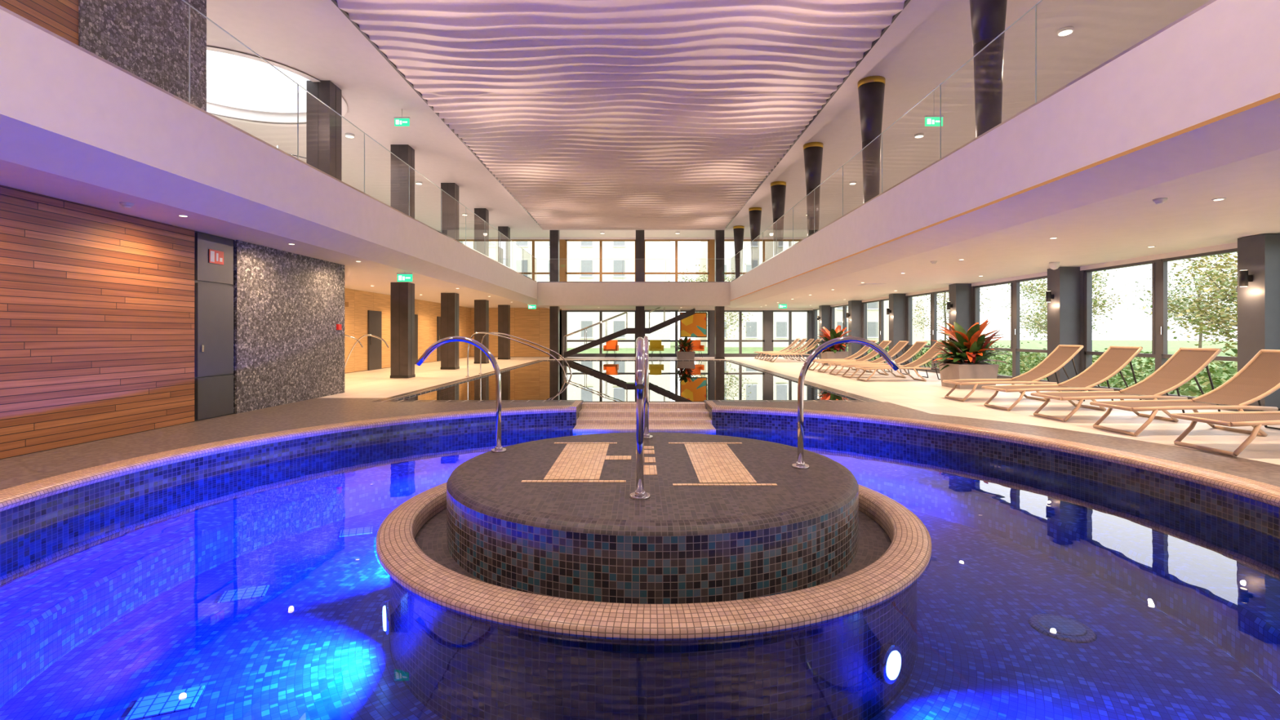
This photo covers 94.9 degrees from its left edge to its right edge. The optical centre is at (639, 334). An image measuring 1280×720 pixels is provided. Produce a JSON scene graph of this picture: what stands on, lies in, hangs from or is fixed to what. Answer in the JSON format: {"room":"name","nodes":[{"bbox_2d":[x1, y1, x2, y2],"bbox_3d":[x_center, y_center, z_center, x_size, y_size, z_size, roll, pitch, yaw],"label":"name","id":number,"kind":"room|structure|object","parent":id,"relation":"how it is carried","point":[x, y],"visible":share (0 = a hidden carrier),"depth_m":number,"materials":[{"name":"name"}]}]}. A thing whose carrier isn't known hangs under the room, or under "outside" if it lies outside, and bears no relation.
{"room":"indoor swimming pool","nodes":[
{"label":"indoor swimming pool","id":0,"kind":"room"},
{"bbox_2d":[0,0,194,459],"bbox_3d":[-6.500,-2.100,2.223,0.200,6.700,12.445,0,0,0],"label":"wall","id":1,"kind":"structure","parent":0,"point":[97,304],"depth_m":6.77,"materials":[{"name":"brown wood"}]},
{"bbox_2d":[194,231,233,421],"bbox_3d":[-6.490,-0.125,8.875,0.220,2.750,0.850,0,0,0],"label":"door","id":2,"kind":"structure","parent":1,"relation":"in","point":[213,282],"depth_m":8.80,"materials":[{"name":"paint"}]},
{"bbox_2d":[208,248,223,265],"bbox_3d":[-6.390,-1.170,8.870,0.008,0.200,0.300,0,0,0],"label":"sign","id":3,"kind":"object","parent":2,"relation":"attached to","point":[215,256],"visible":1,"depth_m":8.85,"materials":[{"name":"red plastic"}]},
{"bbox_2d":[78,0,206,111],"bbox_3d":[-8.690,-4.015,7.675,4.620,2.870,1.950,0,0,0],"label":"wall","id":4,"kind":"structure","parent":0,"point":[148,39],"depth_m":7.71,"materials":[{"name":"tile"}]},
{"bbox_2d":[0,8,543,307],"bbox_3d":[-8.135,-2.040,14.500,6.130,1.080,37.000,0,0,0],"label":"mezzanine slab","id":5,"kind":"object","parent":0,"point":[75,126],"visible":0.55,"depth_m":6.82,"materials":[{"name":"white paint"}]},
{"bbox_2d":[0,0,537,282],"bbox_3d":[-5.120,-3.166,12.550,0.060,1.172,32.900,0,0,0],"label":"glass balustrade","id":6,"kind":"object","parent":5,"relation":"on","point":[2,8],"visible":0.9,"depth_m":7.62,"materials":[{"name":"glass"}]},
{"bbox_2d":[306,80,342,181],"bbox_3d":[-6.900,-4.015,12.850,0.524,2.870,0.524,0,0,0],"label":"column","id":7,"kind":"structure","parent":5,"relation":"on","point":[323,125],"depth_m":12.60,"materials":[{"name":"paint"}]},
{"bbox_2d":[390,144,414,218],"bbox_3d":[-6.900,-4.015,17.100,0.524,2.870,0.524,0,0,0],"label":"column","id":8,"kind":"structure","parent":5,"relation":"on","point":[399,170],"depth_m":16.85,"materials":[{"name":"paint"}]},
{"bbox_2d":[396,272,413,281],"bbox_3d":[-5.600,-1.381,14.000,0.374,0.238,0.050,0,0,0],"label":"exit sign","id":9,"kind":"object","parent":5,"relation":"hanging from","point":[402,277],"visible":1,"depth_m":13.98,"materials":[{"name":"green plastic"}]},
{"bbox_2d":[440,182,458,240],"bbox_3d":[-6.900,-4.015,21.350,0.524,2.870,0.524,0,0,0],"label":"column","id":10,"kind":"structure","parent":5,"relation":"on","point":[450,206],"depth_m":21.10,"materials":[{"name":"paint"}]},
{"bbox_2d":[474,208,488,256],"bbox_3d":[-6.900,-4.015,25.600,0.524,2.870,0.524,0,0,0],"label":"column","id":11,"kind":"structure","parent":5,"relation":"on","point":[481,227],"depth_m":25.35,"materials":[{"name":"paint"}]},
{"bbox_2d":[497,226,510,267],"bbox_3d":[-6.900,-4.015,29.850,0.524,2.870,0.524,0,0,0],"label":"column","id":12,"kind":"structure","parent":5,"relation":"on","point":[505,230],"depth_m":29.60,"materials":[{"name":"paint"}]},
{"bbox_2d":[233,240,344,413],"bbox_3d":[-8.690,-0.125,11.002,4.620,2.750,3.395,0,0,0],"label":"wall","id":13,"kind":"structure","parent":0,"point":[288,307],"depth_m":10.57,"materials":[{"name":"tile"}]},
{"bbox_2d":[344,288,471,373],"bbox_3d":[-9.600,-0.125,22.850,0.200,2.750,20.300,0,0,0],"label":"wall","id":14,"kind":"structure","parent":0,"point":[359,301],"depth_m":21.82,"materials":[{"name":"paint"}]},
{"bbox_2d":[367,310,382,370],"bbox_3d":[-9.460,0.200,21.000,0.080,2.100,1.000,0,0,0],"label":"door","id":15,"kind":"structure","parent":14,"relation":"in","point":[374,318],"depth_m":20.90,"materials":[{"name":"paint"}]},
{"bbox_2d":[414,314,417,364],"bbox_3d":[-9.460,0.200,24.500,0.080,2.100,1.000,0,0,0],"label":"door","id":16,"kind":"structure","parent":14,"relation":"in","point":[415,315],"depth_m":24.78,"materials":[{"name":"paint"}]},
{"bbox_2d":[436,316,440,361],"bbox_3d":[-9.460,0.200,28.000,0.080,2.100,1.000,0,0,0],"label":"door","id":17,"kind":"structure","parent":14,"relation":"in","point":[438,318],"depth_m":27.60,"materials":[{"name":"paint"}]},
{"bbox_2d":[336,0,906,229],"bbox_3d":[-0.300,-5.232,17.000,9.000,0.116,24.000,0,0,0],"label":"ceiling","id":18,"kind":"structure","parent":0,"point":[651,114],"depth_m":12.38,"materials":[{"name":"paint"}]},
{"bbox_2d":[537,282,729,308],"bbox_3d":[-0.310,-2.015,31.000,9.520,1.130,4.000,0,0,0],"label":"mezzanine slab","id":19,"kind":"object","parent":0,"point":[562,295],"visible":0.86,"depth_m":29.00,"materials":[{"name":"white paint"}]},
{"bbox_2d":[549,230,559,281],"bbox_3d":[-4.400,-4.015,30.300,0.464,2.870,0.464,0,0,0],"label":"column","id":20,"kind":"structure","parent":19,"relation":"on","point":[553,234],"depth_m":30.08,"materials":[{"name":"paint"}]},
{"bbox_2d":[537,258,729,282],"bbox_3d":[-0.310,-3.166,29.060,9.520,1.172,0.060,0,0,0],"label":"glass balustrade","id":21,"kind":"object","parent":19,"relation":"on","point":[580,259],"visible":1,"depth_m":29.03,"materials":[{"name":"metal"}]},
{"bbox_2d":[635,230,644,281],"bbox_3d":[0.000,-4.015,30.300,0.464,2.870,0.464,0,0,0],"label":"column","id":22,"kind":"structure","parent":19,"relation":"on","point":[639,233],"depth_m":30.08,"materials":[{"name":"paint"}]},
{"bbox_2d":[715,230,724,281],"bbox_3d":[4.100,-4.015,30.300,0.464,2.870,0.464,0,0,0],"label":"column","id":23,"kind":"structure","parent":19,"relation":"on","point":[719,234],"depth_m":30.08,"materials":[{"name":"paint"}]},
{"bbox_2d":[458,237,813,356],"bbox_3d":[-0.650,-2.100,33.100,21.100,6.700,0.200,0,0,0],"label":"wall","id":24,"kind":"structure","parent":0,"point":[532,325],"depth_m":33.00,"materials":[{"name":"white paint"}]},
{"bbox_2d":[510,239,549,279],"bbox_3d":[-6.000,-4.000,33.075,2.800,2.700,0.110,0,0,0],"label":"window","id":25,"kind":"structure","parent":24,"relation":"in","point":[533,241],"depth_m":33.03,"materials":[{"name":"brown wood"}]},
{"bbox_2d":[564,310,635,355],"bbox_3d":[-2.200,-0.110,33.075,4.000,2.520,0.110,0,0,0],"label":"window","id":26,"kind":"structure","parent":24,"relation":"in","point":[566,311],"depth_m":33.03,"materials":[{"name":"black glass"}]},
{"bbox_2d":[564,239,635,281],"bbox_3d":[-2.200,-4.000,33.075,4.000,2.700,0.110,0,0,0],"label":"window","id":27,"kind":"structure","parent":24,"relation":"in","point":[601,241],"depth_m":33.03,"materials":[{"name":"brown wood"}]},
{"bbox_2d":[644,239,709,281],"bbox_3d":[2.050,-4.000,33.075,3.700,2.700,0.110,0,0,0],"label":"window","id":28,"kind":"structure","parent":24,"relation":"in","point":[676,241],"depth_m":33.03,"materials":[{"name":"brown wood"}]},
{"bbox_2d":[644,310,709,355],"bbox_3d":[2.050,-0.110,33.075,3.700,2.520,0.110,0,0,0],"label":"window","id":29,"kind":"structure","parent":24,"relation":"in","point":[675,311],"depth_m":33.03,"materials":[{"name":"black metal"}]},
{"bbox_2d":[680,312,706,337],"bbox_3d":[3.000,-0.550,32.945,1.500,1.400,0.090,0,0,0],"label":"abstract painting","id":30,"kind":"object","parent":24,"relation":"attached to","point":[695,325],"visible":0.86,"depth_m":32.90,"materials":[{"name":"paint"}]},
{"bbox_2d":[724,310,764,355],"bbox_3d":[5.650,-0.110,33.075,2.700,2.520,0.110,0,0,0],"label":"window","id":31,"kind":"structure","parent":24,"relation":"in","point":[740,340],"depth_m":33.03,"materials":[{"name":"grey metal"}]},
{"bbox_2d":[771,310,808,354],"bbox_3d":[8.450,-0.110,33.075,2.100,2.520,0.110,0,0,0],"label":"window","id":32,"kind":"structure","parent":24,"relation":"in","point":[789,340],"depth_m":33.03,"materials":[{"name":"grey metal"}]},
{"bbox_2d":[0,356,1279,490],"bbox_3d":[-0.550,1.250,14.600,20.900,0.001,37.200,0,0,0],"label":"floor","id":33,"kind":"structure","parent":0,"point":[908,397],"depth_m":9.04,"materials":[{"name":"tile"}]},
{"bbox_2d":[390,282,415,377],"bbox_3d":[-6.900,-0.125,17.100,0.524,2.750,0.524,0,0,0],"label":"column","id":34,"kind":"structure","parent":33,"relation":"on","point":[402,294],"depth_m":16.85,"materials":[{"name":"paint"}]},
{"bbox_2d":[440,293,459,369],"bbox_3d":[-6.900,-0.125,21.350,0.524,2.750,0.524,0,0,0],"label":"column","id":35,"kind":"structure","parent":33,"relation":"on","point":[449,301],"depth_m":21.10,"materials":[{"name":"paint"}]},
{"bbox_2d":[473,299,488,363],"bbox_3d":[-6.900,-0.125,25.600,0.524,2.750,0.524,0,0,0],"label":"column","id":36,"kind":"structure","parent":33,"relation":"on","point":[481,306],"depth_m":25.35,"materials":[{"name":"paint"}]},
{"bbox_2d":[497,304,510,359],"bbox_3d":[-6.900,-0.125,29.850,0.524,2.750,0.524,0,0,0],"label":"column","id":37,"kind":"structure","parent":33,"relation":"on","point":[504,310],"depth_m":29.60,"materials":[{"name":"paint"}]},
{"bbox_2d":[465,332,566,377],"bbox_3d":[-3.644,1.035,17.400,3.032,2.231,0.120,0,0,0],"label":"pool handrail","id":38,"kind":"object","parent":33,"relation":"on","point":[473,335],"visible":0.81,"depth_m":17.38,"materials":[{"name":"metal"}]},
{"bbox_2d":[478,332,572,374],"bbox_3d":[-3.644,1.035,18.800,3.032,2.231,0.120,0,0,0],"label":"pool handrail","id":39,"kind":"object","parent":33,"relation":"on","point":[562,357],"visible":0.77,"depth_m":18.78,"materials":[{"name":"metal"}]},
{"bbox_2d":[549,306,559,359],"bbox_3d":[-4.400,-0.100,30.300,0.464,2.700,0.464,0,0,0],"label":"column","id":40,"kind":"structure","parent":33,"relation":"on","point":[553,310],"depth_m":30.08,"materials":[{"name":"paint"}]},
{"bbox_2d":[603,340,618,357],"bbox_3d":[-1.598,0.776,32.470,0.760,0.952,0.680,0,0,6],"label":"armchair","id":41,"kind":"object","parent":33,"relation":"on","point":[611,345],"visible":0.98,"depth_m":32.69,"materials":[{"name":"orange fabric"}]},
{"bbox_2d":[370,360,882,408],"bbox_3d":[-0.250,1.398,19.900,9.500,0.304,18.000,0,0,0],"label":"lap pool edge","id":42,"kind":"object","parent":33,"relation":"on","point":[858,398],"visible":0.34,"depth_m":11.98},
{"bbox_2d":[400,360,854,401],"bbox_3d":[-0.250,1.270,19.895,8.900,0.001,17.410,0,0,0],"label":"pool water","id":43,"kind":"object","parent":42,"relation":"in","point":[589,380],"visible":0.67,"depth_m":15.35,"materials":[{"name":"liquid"}]},
{"bbox_2d":[563,306,695,358],"bbox_3d":[-0.550,-0.516,31.400,6.930,3.513,1.060,0,0,0],"label":"stair railing","id":44,"kind":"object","parent":33,"relation":"on","point":[627,331],"depth_m":30.87,"materials":[{"name":"glass"}]},
{"bbox_2d":[635,306,644,359],"bbox_3d":[0.000,-0.100,30.300,0.464,2.700,0.464,0,0,0],"label":"column","id":45,"kind":"structure","parent":33,"relation":"on","point":[639,309],"depth_m":30.08,"materials":[{"name":"paint"}]},
{"bbox_2d":[0,412,1279,576],"bbox_3d":[0.050,1.805,5.220,9.719,0.990,9.720,0,0,0],"label":"basin","id":46,"kind":"object","parent":33,"relation":"in","point":[21,520],"visible":0.06,"depth_m":6.56,"materials":[{"name":"tile"}]},
{"bbox_2d":[0,426,1279,719],"bbox_3d":[0.050,1.550,5.220,9.720,0.001,9.720,0,0,0],"label":"water","id":47,"kind":"object","parent":46,"relation":"in","point":[262,592],"visible":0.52,"depth_m":3.17,"materials":[{"name":"liquid"}]},
{"bbox_2d":[0,404,1279,511],"bbox_3d":[0.050,1.265,5.149,10.319,0.090,10.178,0,0,0],"label":"edging","id":48,"kind":"object","parent":46,"relation":"on","point":[11,497],"visible":0.98,"depth_m":6.39,"materials":[{"name":"beige tile"}]},
{"bbox_2d":[573,401,715,431],"bbox_3d":[0.070,1.565,10.305,2.296,0.570,1.750,0,0,0],"label":"steps","id":49,"kind":"structure","parent":46,"relation":"on","point":[593,415],"depth_m":10.38,"materials":[{"name":"tile"}]},
{"bbox_2d":[568,400,719,419],"bbox_3d":[0.070,1.538,10.422,2.540,0.624,0.946,0,0,0],"label":"gap cheek","id":50,"kind":"object","parent":49,"relation":"on","point":[709,404],"visible":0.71,"depth_m":10.32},
{"bbox_2d":[376,431,931,639],"bbox_3d":[0.100,1.718,5.230,4.470,1.164,4.470,0,0,0],"label":"island","id":51,"kind":"object","parent":46,"relation":"on","point":[730,538],"visible":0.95,"depth_m":3.80,"materials":[{"name":"tile"}]},
{"bbox_2d":[415,336,506,453],"bbox_3d":[-1.762,0.577,5.776,0.917,1.126,0.150,0,0,5],"label":"spout","id":52,"kind":"object","parent":51,"relation":"on","point":[498,449],"visible":1,"depth_m":5.73,"materials":[{"name":"metal"}]},
{"bbox_2d":[629,337,650,500],"bbox_3d":[0.000,0.577,3.736,0.150,1.126,0.917,0,0,0],"label":"spout","id":53,"kind":"object","parent":51,"relation":"on","point":[639,494],"visible":1,"depth_m":4.09,"materials":[{"name":"metal"}]},
{"bbox_2d":[644,335,653,439],"bbox_3d":[0.070,0.577,6.884,0.150,1.126,0.917,0,0,0],"label":"spout","id":54,"kind":"object","parent":51,"relation":"on","point":[646,435],"visible":0.8,"depth_m":6.48,"materials":[{"name":"metal"}]},
{"bbox_2d":[791,336,899,469],"bbox_3d":[1.764,0.577,5.042,0.917,1.126,0.150,0,0,1],"label":"spout","id":55,"kind":"object","parent":51,"relation":"on","point":[800,464],"visible":1,"depth_m":5.03,"materials":[{"name":"metal"}]},
{"bbox_2d":[648,340,663,357],"bbox_3d":[0.898,0.776,32.470,0.760,0.952,0.680,0,0,-6],"label":"armchair","id":56,"kind":"object","parent":33,"relation":"on","point":[655,345],"visible":1,"depth_m":32.69,"materials":[{"name":"yellow fabric"}]},
{"bbox_2d":[673,336,696,359],"bbox_3d":[2.233,0.671,29.710,1.279,1.158,1.362,0,0,0],"label":"potted croton","id":57,"kind":"object","parent":33,"relation":"on","point":[685,346],"visible":1,"depth_m":29.33,"materials":[{"name":"plant"}]},
{"bbox_2d":[714,306,724,359],"bbox_3d":[4.100,-0.100,30.300,0.464,2.700,0.464,0,0,0],"label":"column","id":58,"kind":"structure","parent":33,"relation":"on","point":[719,310],"depth_m":30.08,"materials":[{"name":"paint"}]},
{"bbox_2d":[763,338,813,360],"bbox_3d":[7.135,0.723,28.171,2.318,1.054,0.708,0,0,1],"label":"sun lounger","id":59,"kind":"object","parent":33,"relation":"on","point":[810,340],"visible":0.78,"depth_m":28.10,"materials":[{"name":"beige fabric"}]},
{"bbox_2d":[768,338,822,362],"bbox_3d":[7.135,0.723,26.995,2.318,1.054,0.708,0,0,0],"label":"sun lounger","id":60,"kind":"object","parent":33,"relation":"on","point":[802,353],"visible":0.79,"depth_m":26.85,"materials":[{"name":"beige fabric"}]},
{"bbox_2d":[809,324,852,365],"bbox_3d":[7.969,0.428,24.228,1.732,1.644,1.883,0,0,32],"label":"potted croton","id":61,"kind":"object","parent":33,"relation":"on","point":[833,352],"visible":0.68,"depth_m":23.86,"materials":[{"name":"plant"}]},
{"bbox_2d":[808,340,878,370],"bbox_3d":[7.135,0.723,20.768,2.318,1.054,0.708,0,0,2],"label":"sun lounger","id":62,"kind":"object","parent":33,"relation":"on","point":[864,348],"visible":0.62,"depth_m":20.74,"materials":[{"name":"beige fabric"}]},
{"bbox_2d":[816,340,892,373],"bbox_3d":[7.135,0.723,19.601,2.318,1.054,0.708,0,0,0],"label":"sun lounger","id":63,"kind":"object","parent":33,"relation":"on","point":[884,344],"visible":0.69,"depth_m":19.58,"materials":[{"name":"beige fabric"}]},
{"bbox_2d":[827,341,909,375],"bbox_3d":[7.135,0.723,18.370,2.318,1.054,0.708,0,0,2],"label":"sun lounger","id":64,"kind":"object","parent":33,"relation":"on","point":[900,345],"visible":0.8,"depth_m":18.31,"materials":[{"name":"beige fabric"}]},
{"bbox_2d":[840,341,928,377],"bbox_3d":[7.135,0.723,17.191,2.318,1.054,0.708,0,0,0],"label":"sun lounger","id":65,"kind":"object","parent":33,"relation":"on","point":[917,346],"visible":0.73,"depth_m":17.12,"materials":[{"name":"beige fabric"}]},
{"bbox_2d":[854,342,948,381],"bbox_3d":[7.135,0.723,16.003,2.318,1.054,0.708,0,0,0],"label":"sun lounger","id":66,"kind":"object","parent":33,"relation":"on","point":[914,365],"visible":0.88,"depth_m":15.96,"materials":[{"name":"beige fabric"}]},
{"bbox_2d":[922,319,1012,389],"bbox_3d":[7.806,0.442,13.878,1.973,1.617,1.873,0,0,0],"label":"potted croton","id":67,"kind":"object","parent":33,"relation":"on","point":[972,347],"visible":1,"depth_m":13.60,"materials":[{"name":"plant"}]},
{"bbox_2d":[942,344,1084,401],"bbox_3d":[7.135,0.723,11.271,2.318,1.054,0.708,0,0,1],"label":"sun lounger","id":68,"kind":"object","parent":33,"relation":"on","point":[1062,354],"visible":0.85,"depth_m":11.21,"materials":[{"name":"beige fabric"}]},
{"bbox_2d":[981,346,1142,410],"bbox_3d":[7.135,0.723,9.960,2.318,1.054,0.708,0,0,-1],"label":"sun lounger","id":69,"kind":"object","parent":33,"relation":"on","point":[1114,359],"visible":0.87,"depth_m":9.90,"materials":[{"name":"beige fabric"}]},
{"bbox_2d":[1031,347,1222,422],"bbox_3d":[7.185,0.723,8.726,2.318,1.054,0.708,0,0,1],"label":"sun lounger","id":70,"kind":"object","parent":33,"relation":"on","point":[1184,366],"visible":0.85,"depth_m":8.67,"materials":[{"name":"beige fabric"}]},
{"bbox_2d":[1089,349,1279,436],"bbox_3d":[7.185,0.723,7.538,2.318,1.054,0.708,0,0,1],"label":"sun lounger","id":71,"kind":"object","parent":33,"relation":"on","point":[1260,377],"visible":0.92,"depth_m":7.56,"materials":[{"name":"beige fabric"}]},
{"bbox_2d":[1170,410,1279,456],"bbox_3d":[7.185,0.723,6.350,2.318,1.054,0.708,0,0,0],"label":"sun lounger","id":72,"kind":"object","parent":33,"relation":"on","point":[1230,419],"visible":1,"depth_m":6.35,"materials":[{"name":"beige fabric"}]},
{"bbox_2d":[206,0,1210,237],"bbox_3d":[-0.650,-5.575,14.600,21.100,0.250,37.200,0,0,0],"label":"ceiling","id":73,"kind":"structure","parent":0,"point":[929,41],"depth_m":13.33,"materials":[{"name":"paint"}]},
{"bbox_2d":[206,46,347,126],"bbox_3d":[-9.000,-5.835,13.100,4.440,0.830,4.440,0,0,0],"label":"skylight","id":74,"kind":"object","parent":73,"relation":"attached to","point":[217,93],"visible":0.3,"depth_m":14.94,"materials":[{"name":"white paint"}]},
{"bbox_2d":[393,108,409,126],"bbox_3d":[-5.750,-5.246,14.200,0.374,0.408,0.050,0,0,0],"label":"exit sign","id":75,"kind":"object","parent":73,"relation":"hanging from","point":[402,121],"visible":1,"depth_m":14.19,"materials":[{"name":"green plastic"}]},
{"bbox_2d":[331,0,910,230],"bbox_3d":[-0.300,-5.310,17.000,9.100,0.280,24.100,0,0,0],"label":"panel","id":76,"kind":"object","parent":73,"relation":"attached to","point":[346,14],"visible":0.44,"depth_m":14.00,"materials":[{"name":"paint"}]},
{"bbox_2d":[924,115,943,126],"bbox_3d":[6.500,-5.032,13.000,0.408,0.836,0.050,0,0,0],"label":"exit sign","id":77,"kind":"object","parent":73,"relation":"hanging from","point":[930,120],"visible":0.94,"depth_m":12.98,"materials":[{"name":"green plastic"}]},
{"bbox_2d":[726,0,1279,307],"bbox_3d":[7.175,-2.040,14.500,5.450,1.080,37.000,0,0,0],"label":"mezzanine slab","id":78,"kind":"object","parent":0,"point":[1224,57],"visible":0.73,"depth_m":6.86,"materials":[{"name":"white paint"}]},
{"bbox_2d":[733,225,744,278],"bbox_3d":[4.980,-4.015,29.650,0.560,2.870,0.560,0,0,0],"label":"column","id":79,"kind":"structure","parent":78,"relation":"on","point":[738,230],"depth_m":29.48,"materials":[{"name":"paint"}]},
{"bbox_2d":[748,207,761,268],"bbox_3d":[4.980,-4.015,25.400,0.560,2.870,0.560,0,0,0],"label":"column","id":80,"kind":"structure","parent":78,"relation":"on","point":[755,213],"depth_m":25.23,"materials":[{"name":"paint"}]},
{"bbox_2d":[770,181,786,256],"bbox_3d":[4.980,-4.015,21.150,0.560,2.870,0.560,0,0,0],"label":"column","id":81,"kind":"structure","parent":78,"relation":"on","point":[778,188],"depth_m":20.98,"materials":[{"name":"paint"}]},
{"bbox_2d":[803,142,823,236],"bbox_3d":[4.980,-4.015,16.900,0.560,2.870,0.560,0,0,0],"label":"column","id":82,"kind":"structure","parent":78,"relation":"on","point":[813,151],"depth_m":16.74,"materials":[{"name":"paint"}]},
{"bbox_2d":[857,75,885,203],"bbox_3d":[4.980,-4.015,12.650,0.560,2.870,0.560,0,0,0],"label":"column","id":83,"kind":"structure","parent":78,"relation":"on","point":[871,89],"depth_m":12.49,"materials":[{"name":"paint"}]},
{"bbox_2d":[731,0,1216,281],"bbox_3d":[4.500,-3.166,12.550,0.060,1.172,32.900,0,0,0],"label":"glass balustrade","id":84,"kind":"object","parent":78,"relation":"on","point":[1209,2],"visible":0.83,"depth_m":7.61,"materials":[{"name":"glass"}]},
{"bbox_2d":[969,0,1007,137],"bbox_3d":[4.980,-4.015,8.400,0.560,2.870,0.560,0,0,0],"label":"column","id":85,"kind":"structure","parent":78,"relation":"on","point":[988,17],"depth_m":8.25,"materials":[{"name":"paint"}]},
{"bbox_2d":[729,93,1279,301],"bbox_3d":[4.457,-1.667,12.550,0.026,0.025,32.900,0,0,0],"label":"trim","id":86,"kind":"structure","parent":78,"relation":"attached to","point":[1277,95],"depth_m":5.72,"materials":[{"name":"wood"}]},
{"bbox_2d":[813,242,1237,411],"bbox_3d":[9.800,-2.100,14.500,0.200,6.700,37.000,0,0,0],"label":"wall","id":87,"kind":"structure","parent":0,"point":[1230,246],"depth_m":12.92,"materials":[{"name":"white paint"}]},
{"bbox_2d":[818,305,830,359],"bbox_3d":[9.473,-0.120,30.150,0.447,2.740,0.400,0,0,0],"label":"pilaster","id":88,"kind":"object","parent":87,"relation":"attached to","point":[824,310],"visible":0.5,"depth_m":29.95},
{"bbox_2d":[831,304,848,351],"bbox_3d":[9.755,-0.130,28.025,0.150,2.560,3.690,0,0,0],"label":"window","id":89,"kind":"structure","parent":87,"relation":"in","point":[844,307],"depth_m":28.05,"materials":[{"name":"metal"}]},
{"bbox_2d":[848,300,862,359],"bbox_3d":[9.473,-0.120,25.900,0.447,2.740,0.400,0,0,0],"label":"pilaster","id":90,"kind":"object","parent":87,"relation":"attached to","point":[855,307],"visible":0.64,"depth_m":25.70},
{"bbox_2d":[862,298,888,363],"bbox_3d":[9.755,-0.130,23.775,0.150,2.560,3.690,0,0,0],"label":"window","id":91,"kind":"structure","parent":87,"relation":"in","point":[881,301],"depth_m":23.84,"materials":[{"name":"metal"}]},
{"bbox_2d":[888,293,905,364],"bbox_3d":[9.473,-0.120,21.650,0.447,2.740,0.400,0,0,0],"label":"pilaster","id":92,"kind":"object","parent":87,"relation":"attached to","point":[896,301],"visible":0.64,"depth_m":21.45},
{"bbox_2d":[907,289,948,369],"bbox_3d":[9.755,-0.130,19.525,0.150,2.560,3.690,0,0,0],"label":"window","id":93,"kind":"structure","parent":87,"relation":"in","point":[933,295],"depth_m":19.58,"materials":[{"name":"metal"}]},
{"bbox_2d":[948,284,971,361],"bbox_3d":[9.473,-0.120,17.400,0.447,2.740,0.400,0,0,0],"label":"pilaster","id":94,"kind":"object","parent":87,"relation":"attached to","point":[959,295],"visible":0.43,"depth_m":17.20,"materials":[{"name":"paint"}]},
{"bbox_2d":[973,275,1047,382],"bbox_3d":[9.755,-0.130,15.275,0.150,2.560,3.690,0,0,0],"label":"window","id":95,"kind":"structure","parent":87,"relation":"in","point":[1015,285],"depth_m":15.27,"materials":[{"name":"metal"}]},
{"bbox_2d":[1047,266,1079,391],"bbox_3d":[9.473,-0.120,13.150,0.447,2.740,0.400,0,0,0],"label":"column","id":96,"kind":"structure","parent":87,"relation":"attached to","point":[1064,282],"depth_m":12.95,"materials":[{"name":"paint"}]},
{"bbox_2d":[1084,248,1237,398],"bbox_3d":[9.755,-0.130,11.025,0.150,2.560,3.690,0,0,0],"label":"window","id":97,"kind":"structure","parent":87,"relation":"in","point":[1159,267],"depth_m":11.06,"materials":[{"name":"metal"}]},
{"bbox_2d":[1237,234,1279,411],"bbox_3d":[9.473,-0.120,8.900,0.447,2.740,0.400,0,0,0],"label":"column","id":98,"kind":"structure","parent":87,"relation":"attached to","point":[1259,302],"depth_m":8.78,"materials":[{"name":"paint"}]},
{"bbox_2d":[1239,270,1252,287],"bbox_3d":[9.168,-0.850,8.900,0.155,0.250,0.100,0,0,0],"label":"wall sconce","id":99,"kind":"object","parent":98,"relation":"attached to","point":[1244,277],"visible":1,"depth_m":8.87,"materials":[{"name":"black metal"}]},
{"label":"outside","id":100,"kind":"structure","parent":0,"visible":0},
{"bbox_2d":[567,340,1237,396],"bbox_3d":[15.000,1.330,40.000,210.000,0.001,200.000,0,0,0],"label":"lawn","id":101,"kind":"structure","parent":100,"point":[1173,346],"depth_m":57.88,"materials":[{"name":"green plant"}]},
{"bbox_2d":[460,241,924,347],"bbox_3d":[2.000,-6.700,65.940,56.000,16.100,16.120,0,0,0],"label":"apartment building","id":102,"kind":"structure","parent":101,"relation":"on","point":[617,256],"depth_m":58.00,"materials":[{"name":"white concrete"}]},
{"bbox_2d":[668,263,751,337],"bbox_3d":[6.090,-2.441,49.756,7.293,7.690,7.099,0,0,7],"label":"tree","id":103,"kind":"object","parent":101,"relation":"on","point":[706,275],"visible":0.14,"depth_m":49.23,"materials":[{"name":"green plant"}]},
{"bbox_2d":[912,287,1000,342],"bbox_3d":[28.392,-2.491,53.801,8.434,7.791,8.045,0,0,-43],"label":"tree","id":104,"kind":"object","parent":101,"relation":"on","point":[944,300],"visible":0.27,"depth_m":53.63,"materials":[{"name":"green plant"}]},
{"bbox_2d":[817,342,1237,396],"bbox_3d":[12.046,0.802,19.001,3.068,1.093,34.137,0,0,0],"label":"shrub border","id":105,"kind":"object","parent":101,"relation":"on","point":[1191,390],"visible":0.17,"depth_m":13.66,"materials":[{"name":"green plant"}]},
{"bbox_2d":[996,271,1108,340],"bbox_3d":[31.084,-1.967,44.043,6.937,6.743,7.252,0,0,43],"label":"tree","id":106,"kind":"object","parent":101,"relation":"on","point":[1030,282],"visible":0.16,"depth_m":44.23,"materials":[{"name":"green plant"}]},
{"bbox_2d":[1008,270,1127,346],"bbox_3d":[26.048,-1.663,36.073,6.316,6.137,5.883,0,0,-40],"label":"tree","id":107,"kind":"object","parent":101,"relation":"on","point":[1040,325],"visible":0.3,"depth_m":35.34,"materials":[{"name":"green plant"}]},
{"bbox_2d":[1120,257,1237,347],"bbox_3d":[39.725,-2.243,42.065,7.939,7.296,8.535,0,0,29],"label":"tree","id":108,"kind":"object","parent":101,"relation":"on","point":[1182,281],"visible":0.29,"depth_m":41.93,"materials":[{"name":"green plant"}]},
{"bbox_2d":[1132,252,1237,352],"bbox_3d":[20.909,-1.366,20.054,5.710,5.544,5.909,0,0,-28],"label":"tree","id":109,"kind":"object","parent":101,"relation":"on","point":[1204,314],"visible":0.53,"depth_m":20.40,"materials":[{"name":"green plant"}]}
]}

